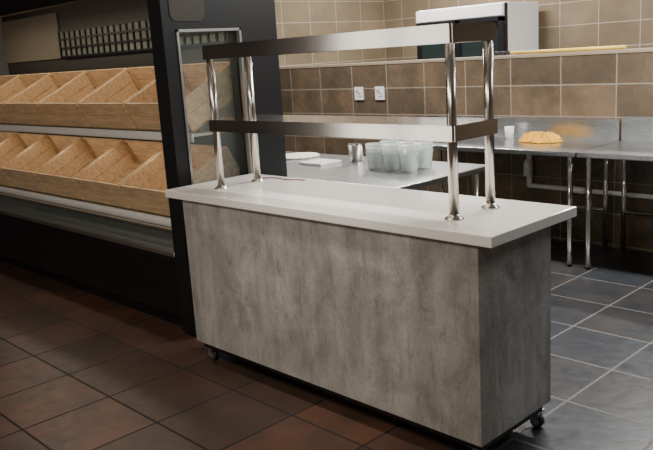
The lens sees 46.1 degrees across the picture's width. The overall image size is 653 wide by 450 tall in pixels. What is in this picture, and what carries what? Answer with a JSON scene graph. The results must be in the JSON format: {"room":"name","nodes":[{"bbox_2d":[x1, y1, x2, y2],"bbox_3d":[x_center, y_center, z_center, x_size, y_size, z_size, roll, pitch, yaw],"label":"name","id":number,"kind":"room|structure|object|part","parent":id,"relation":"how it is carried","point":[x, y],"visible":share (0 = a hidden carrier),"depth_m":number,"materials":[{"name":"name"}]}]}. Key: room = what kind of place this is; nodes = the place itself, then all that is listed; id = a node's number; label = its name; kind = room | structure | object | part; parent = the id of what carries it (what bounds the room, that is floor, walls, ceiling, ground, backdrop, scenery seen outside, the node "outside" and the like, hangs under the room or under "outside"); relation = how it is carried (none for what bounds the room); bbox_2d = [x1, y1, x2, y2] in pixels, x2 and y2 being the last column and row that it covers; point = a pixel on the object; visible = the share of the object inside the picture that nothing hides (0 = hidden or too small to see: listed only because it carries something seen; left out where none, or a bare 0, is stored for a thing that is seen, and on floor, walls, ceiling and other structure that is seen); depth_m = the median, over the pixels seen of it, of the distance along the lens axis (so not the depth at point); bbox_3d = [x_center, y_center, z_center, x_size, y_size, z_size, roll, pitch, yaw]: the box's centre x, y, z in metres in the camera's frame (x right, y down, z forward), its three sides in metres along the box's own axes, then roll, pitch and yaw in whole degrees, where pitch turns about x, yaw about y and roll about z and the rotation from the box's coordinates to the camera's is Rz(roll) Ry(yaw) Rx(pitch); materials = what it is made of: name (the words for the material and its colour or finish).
{"room":"eatery","nodes":[
{"label":"eatery","id":0,"kind":"room"},
{"bbox_2d":[0,18,17,132],"bbox_3d":[-3.426,-1.332,7.332,9.700,2.900,0.100,-15,17,-42],"label":"wall","id":1,"kind":"structure","parent":0,"point":[4,70],"depth_m":7.49,"materials":[{"name":"grey paint"}]},
{"bbox_2d":[0,239,652,449],"bbox_3d":[0.334,0.717,3.944,9.700,0.100,10.400,-15,17,-42],"label":"floor","id":2,"kind":"structure","parent":0,"point":[80,370],"depth_m":3.67,"materials":[{"name":"tile"}]},
{"bbox_2d":[0,0,286,334],"bbox_3d":[-1.876,-0.695,5.742,0.780,2.150,3.856,-15,17,-42],"label":"display case","id":3,"kind":"object","parent":2,"relation":"on","point":[131,258],"visible":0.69,"depth_m":5.00,"materials":[{"name":"black metal"}]},
{"bbox_2d":[0,132,16,157],"bbox_3d":[-3.009,-0.619,6.821,0.503,0.382,0.585,-15,17,-42],"label":"crate","id":4,"kind":"object","parent":3,"relation":"on","point":[4,136],"visible":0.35,"depth_m":6.86,"materials":[{"name":"brown wood"}]},
{"bbox_2d":[0,75,18,97],"bbox_3d":[-2.967,-1.115,6.783,0.503,0.382,0.585,-15,17,-42],"label":"crate","id":5,"kind":"object","parent":3,"relation":"on","point":[3,79],"visible":0.29,"depth_m":6.84,"materials":[{"name":"brown wood"}]},
{"bbox_2d":[0,133,46,186],"bbox_3d":[-2.586,-0.551,6.393,0.503,0.382,0.585,-15,17,-42],"label":"crate","id":6,"kind":"object","parent":3,"relation":"on","point":[18,143],"visible":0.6,"depth_m":6.60,"materials":[{"name":"brown wood"}]},
{"bbox_2d":[0,73,49,123],"bbox_3d":[-2.545,-1.048,6.355,0.503,0.382,0.585,-15,17,-42],"label":"crate","id":7,"kind":"object","parent":3,"relation":"on","point":[21,82],"visible":0.54,"depth_m":6.54,"materials":[{"name":"brown wood"}]},
{"bbox_2d":[1,135,82,192],"bbox_3d":[-2.163,-0.483,5.966,0.503,0.382,0.585,-15,17,-42],"label":"crate","id":8,"kind":"object","parent":3,"relation":"on","point":[20,171],"visible":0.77,"depth_m":6.10,"materials":[{"name":"brown wood"}]},
{"bbox_2d":[4,70,85,125],"bbox_3d":[-2.122,-0.980,5.927,0.503,0.382,0.585,-15,17,-42],"label":"crate","id":9,"kind":"object","parent":3,"relation":"on","point":[24,107],"visible":0.66,"depth_m":6.01,"materials":[{"name":"brown wood"}]},
{"bbox_2d":[35,137,123,200],"bbox_3d":[-1.741,-0.415,5.538,0.503,0.382,0.585,-15,17,-42],"label":"crate","id":10,"kind":"object","parent":3,"relation":"on","point":[57,176],"visible":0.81,"depth_m":5.67,"materials":[{"name":"brown wood"}]},
{"bbox_2d":[38,68,127,127],"bbox_3d":[-1.700,-0.912,5.500,0.503,0.382,0.585,-15,17,-42],"label":"crate","id":11,"kind":"object","parent":3,"relation":"on","point":[68,113],"visible":0.59,"depth_m":5.58,"materials":[{"name":"brown wood"}]},
{"bbox_3d":[-2.151,-0.175,5.641,0.030,0.015,3.730,-15,17,-42],"label":"glass rail","id":12,"kind":"part","parent":3,"relation":"part of","materials":[{"name":"silver metal"}]},
{"bbox_3d":[-2.143,-0.024,5.673,0.045,0.065,3.730,-15,17,-42],"label":"rail","id":13,"kind":"part","parent":3,"relation":"part of","materials":[{"name":"silver metal"}]},
{"bbox_2d":[78,66,155,129],"bbox_3d":[-1.277,-0.845,5.072,0.503,0.382,0.585,-15,17,-42],"label":"crate","id":14,"kind":"object","parent":3,"relation":"on","point":[100,111],"visible":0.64,"depth_m":5.17,"materials":[{"name":"brown wood"}]},
{"bbox_2d":[73,140,162,208],"bbox_3d":[-1.318,-0.348,5.110,0.503,0.382,0.585,-15,17,-42],"label":"crate","id":15,"kind":"object","parent":3,"relation":"on","point":[100,182],"visible":0.69,"depth_m":5.25,"materials":[{"name":"brown wood"}]},
{"bbox_3d":[-1.658,-0.773,6.034,0.045,2.150,3.730,-15,17,-42],"label":"panel","id":16,"kind":"part","parent":3,"relation":"part of","materials":[{"name":"grey"}]},
{"bbox_2d":[57,18,227,57],"bbox_3d":[-1.322,-1.353,5.474,0.025,0.220,2.540,-15,17,-42],"label":"grille","id":17,"kind":"object","parent":3,"relation":"attached to","point":[120,37],"depth_m":5.71,"materials":[{"name":"black metal"}]},
{"bbox_2d":[124,61,232,131],"bbox_3d":[-0.855,-0.777,4.644,0.503,0.382,0.585,-15,17,-42],"label":"crate","id":18,"kind":"object","parent":3,"relation":"on","point":[143,108],"visible":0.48,"depth_m":4.54,"materials":[{"name":"brown wood"}]},
{"bbox_2d":[119,144,239,215],"bbox_3d":[-0.896,-0.280,4.683,0.503,0.382,0.585,-15,17,-42],"label":"crate","id":19,"kind":"object","parent":3,"relation":"on","point":[145,189],"visible":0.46,"depth_m":4.69,"materials":[{"name":"brown wood"}]},
{"bbox_3d":[-0.741,-1.168,4.066,0.225,0.175,0.004,-15,17,-42],"label":"vent plate","id":20,"kind":"part","parent":3,"relation":"part of","materials":[{"name":"grey metal"}]},
{"bbox_3d":[-0.576,-0.496,4.423,0.780,2.130,0.120,-15,17,-42],"label":"panel","id":21,"kind":"part","parent":3,"relation":"part of","materials":[{"name":"black metal"}]},
{"bbox_2d":[165,173,576,449],"bbox_3d":[0.091,0.314,3.517,0.573,0.900,1.962,-15,17,-42],"label":"counter","id":22,"kind":"object","parent":2,"relation":"on","point":[366,296],"depth_m":3.03,"materials":[{"name":"concrete"}]},
{"bbox_2d":[262,177,304,180],"bbox_3d":[-0.228,-0.242,4.019,0.308,0.005,0.038,5,15,34],"label":"power cable","id":23,"kind":"object","parent":22,"relation":"on","point":[264,177],"visible":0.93,"depth_m":4.00,"materials":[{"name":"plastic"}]},
{"bbox_2d":[202,22,499,220],"bbox_3d":[0.035,-0.467,3.348,0.307,0.700,1.502,-15,17,-42],"label":"stainless steel overshelf","id":24,"kind":"object","parent":22,"relation":"on","point":[450,129],"visible":1,"depth_m":2.98,"materials":[{"name":"silver metal"}]},
{"bbox_3d":[-0.547,-0.507,3.779,0.072,0.664,0.072,-15,17,-42],"label":"post","id":25,"kind":"part","parent":24,"relation":"part of","materials":[{"name":"silver metal"}]},
{"bbox_3d":[-0.379,-0.552,3.937,0.072,0.664,0.072,-15,17,-42],"label":"post","id":26,"kind":"part","parent":24,"relation":"part of","materials":[{"name":"silver metal"}]},
{"bbox_2d":[202,22,496,59],"bbox_3d":[0.016,-0.776,3.280,0.287,0.066,1.482,-15,17,-42],"label":"shelf","id":27,"kind":"object","parent":24,"relation":"attached to","point":[448,34],"depth_m":2.96,"materials":[{"name":"silver metal"}]},
{"bbox_2d":[209,114,497,141],"bbox_3d":[0.037,-0.434,3.356,0.287,0.057,1.482,-15,17,-42],"label":"shelf","id":28,"kind":"object","parent":24,"relation":"attached to","point":[440,129],"depth_m":3.11,"materials":[{"name":"silver metal"}]},
{"bbox_3d":[0.452,-0.347,2.768,0.072,0.664,0.072,-15,17,-42],"label":"post","id":29,"kind":"part","parent":24,"relation":"part of","materials":[{"name":"silver metal"}]},
{"bbox_3d":[0.620,-0.393,2.926,0.072,0.664,0.072,-15,17,-42],"label":"post","id":30,"kind":"part","parent":24,"relation":"part of","materials":[{"name":"silver metal"}]},
{"bbox_2d":[165,173,576,247],"bbox_3d":[0.064,-0.106,3.424,0.573,0.039,1.962,-15,17,-42],"label":"countertop","id":31,"kind":"structure","parent":22,"relation":"on","point":[417,213],"depth_m":3.13,"materials":[{"name":"white stone"}]},
{"bbox_3d":[0.113,0.674,3.557,0.422,0.034,1.731,-15,17,-42],"label":"frame","id":32,"kind":"part","parent":22,"relation":"part of","materials":[{"name":"black"}]},
{"bbox_2d":[286,151,484,196],"bbox_3d":[0.020,-0.006,5.217,0.890,0.800,2.000,-15,17,-42],"label":"prep table","id":33,"kind":"object","parent":2,"relation":"on","point":[372,171],"visible":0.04,"depth_m":4.72,"materials":[{"name":"silver metal"}]},
{"bbox_2d":[286,152,319,159],"bbox_3d":[-0.208,-0.509,5.662,0.320,0.014,0.320,-15,17,-42],"label":"board","id":34,"kind":"object","parent":33,"relation":"on","point":[301,155],"visible":0.84,"depth_m":5.61,"materials":[{"name":"beige plastic"}]},
{"bbox_2d":[299,158,341,165],"bbox_3d":[-0.043,-0.428,5.244,0.200,0.017,0.220,-15,17,-42],"label":"cutting board","id":35,"kind":"object","parent":33,"relation":"on","point":[315,162],"visible":1,"depth_m":5.20,"materials":[{"name":"white plastic"}]},
{"bbox_2d":[347,143,363,161],"bbox_3d":[0.201,-0.495,5.234,0.116,0.120,0.116,-15,17,-42],"label":"steel cup","id":36,"kind":"object","parent":33,"relation":"on","point":[355,150],"visible":1,"depth_m":5.20,"materials":[{"name":"silver metal"}]},
{"bbox_2d":[416,2,537,59],"bbox_3d":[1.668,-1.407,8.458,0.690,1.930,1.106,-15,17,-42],"label":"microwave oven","id":37,"kind":"object","parent":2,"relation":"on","point":[516,22],"visible":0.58,"depth_m":7.97,"materials":[{"name":"white plastic"}]},
{"bbox_3d":[1.437,-1.360,8.241,0.010,1.560,1.000,-15,17,-42],"label":"door glass","id":38,"kind":"part","parent":37,"relation":"part of","materials":[{"name":"grey glass"}]},
{"bbox_2d":[390,116,619,266],"bbox_3d":[1.318,-0.313,5.885,0.660,0.950,1.600,-15,17,-42],"label":"work table","id":39,"kind":"object","parent":2,"relation":"on","point":[576,134],"visible":0.59,"depth_m":5.61,"materials":[{"name":"silver metal"}]},
{"bbox_2d":[504,126,513,138],"bbox_3d":[1.424,-0.722,5.982,0.076,0.090,0.076,-15,17,-42],"label":"paper cup","id":40,"kind":"object","parent":39,"relation":"on","point":[509,130],"visible":1,"depth_m":5.96,"materials":[{"name":"white paper"}]},
{"bbox_2d":[518,131,562,142],"bbox_3d":[1.577,-0.656,5.662,0.230,0.080,0.354,-12,15,-33],"label":"bread loaf","id":41,"kind":"object","parent":39,"relation":"on","point":[531,137],"visible":1,"depth_m":5.59,"materials":[{"name":"beige food"}]},
{"bbox_2d":[577,116,652,269],"bbox_3d":[2.545,-0.127,4.641,0.660,0.970,1.885,-15,17,-42],"label":"work table","id":42,"kind":"object","parent":2,"relation":"on","point":[636,144],"visible":1,"depth_m":5.17,"materials":[{"name":"silver metal"}]},
{"bbox_2d":[274,0,385,66],"bbox_3d":[-0.032,-1.954,9.172,2.140,2.900,0.100,-15,17,-42],"label":"wall","id":43,"kind":"structure","parent":0,"point":[294,18],"depth_m":9.10,"materials":[{"name":"beige tile"}]},
{"bbox_2d":[279,48,652,252],"bbox_3d":[2.158,-0.538,5.548,0.160,1.430,10.400,-15,17,-42],"label":"wall","id":44,"kind":"structure","parent":0,"point":[599,84],"depth_m":6.02,"materials":[{"name":"brown tile"}]},
{"bbox_2d":[354,87,363,99],"bbox_3d":[0.304,-1.229,7.185,0.017,0.120,0.110,-15,17,-42],"label":"wall socket","id":45,"kind":"object","parent":44,"relation":"attached to","point":[359,91],"visible":1,"depth_m":7.18,"materials":[{"name":"white plastic"}]},
{"bbox_2d":[375,87,384,99],"bbox_3d":[0.485,-1.200,7.002,0.017,0.120,0.110,-15,17,-42],"label":"wall socket","id":46,"kind":"object","parent":44,"relation":"attached to","point":[379,91],"visible":1,"depth_m":6.99,"materials":[{"name":"white plastic"}]},
{"bbox_2d":[493,45,626,55],"bbox_3d":[1.743,-1.317,5.792,0.116,0.030,1.100,-15,17,-42],"label":"broom","id":47,"kind":"object","parent":44,"relation":"on","point":[617,46],"visible":0.91,"depth_m":5.72,"materials":[{"name":"beige wood"}]},
{"bbox_2d":[523,155,652,199],"bbox_3d":[2.480,-0.310,5.092,0.077,0.378,2.655,-15,17,-42],"label":"drain pipe","id":48,"kind":"object","parent":44,"relation":"attached to","point":[527,165],"visible":0.9,"depth_m":5.85,"materials":[{"name":"white plastic"}]},
{"bbox_2d":[384,0,652,60],"bbox_3d":[3.735,-1.696,6.922,0.100,2.900,10.400,-15,17,-42],"label":"wall","id":49,"kind":"structure","parent":0,"point":[561,23],"depth_m":7.97,"materials":[{"name":"beige tile"}]}
]}

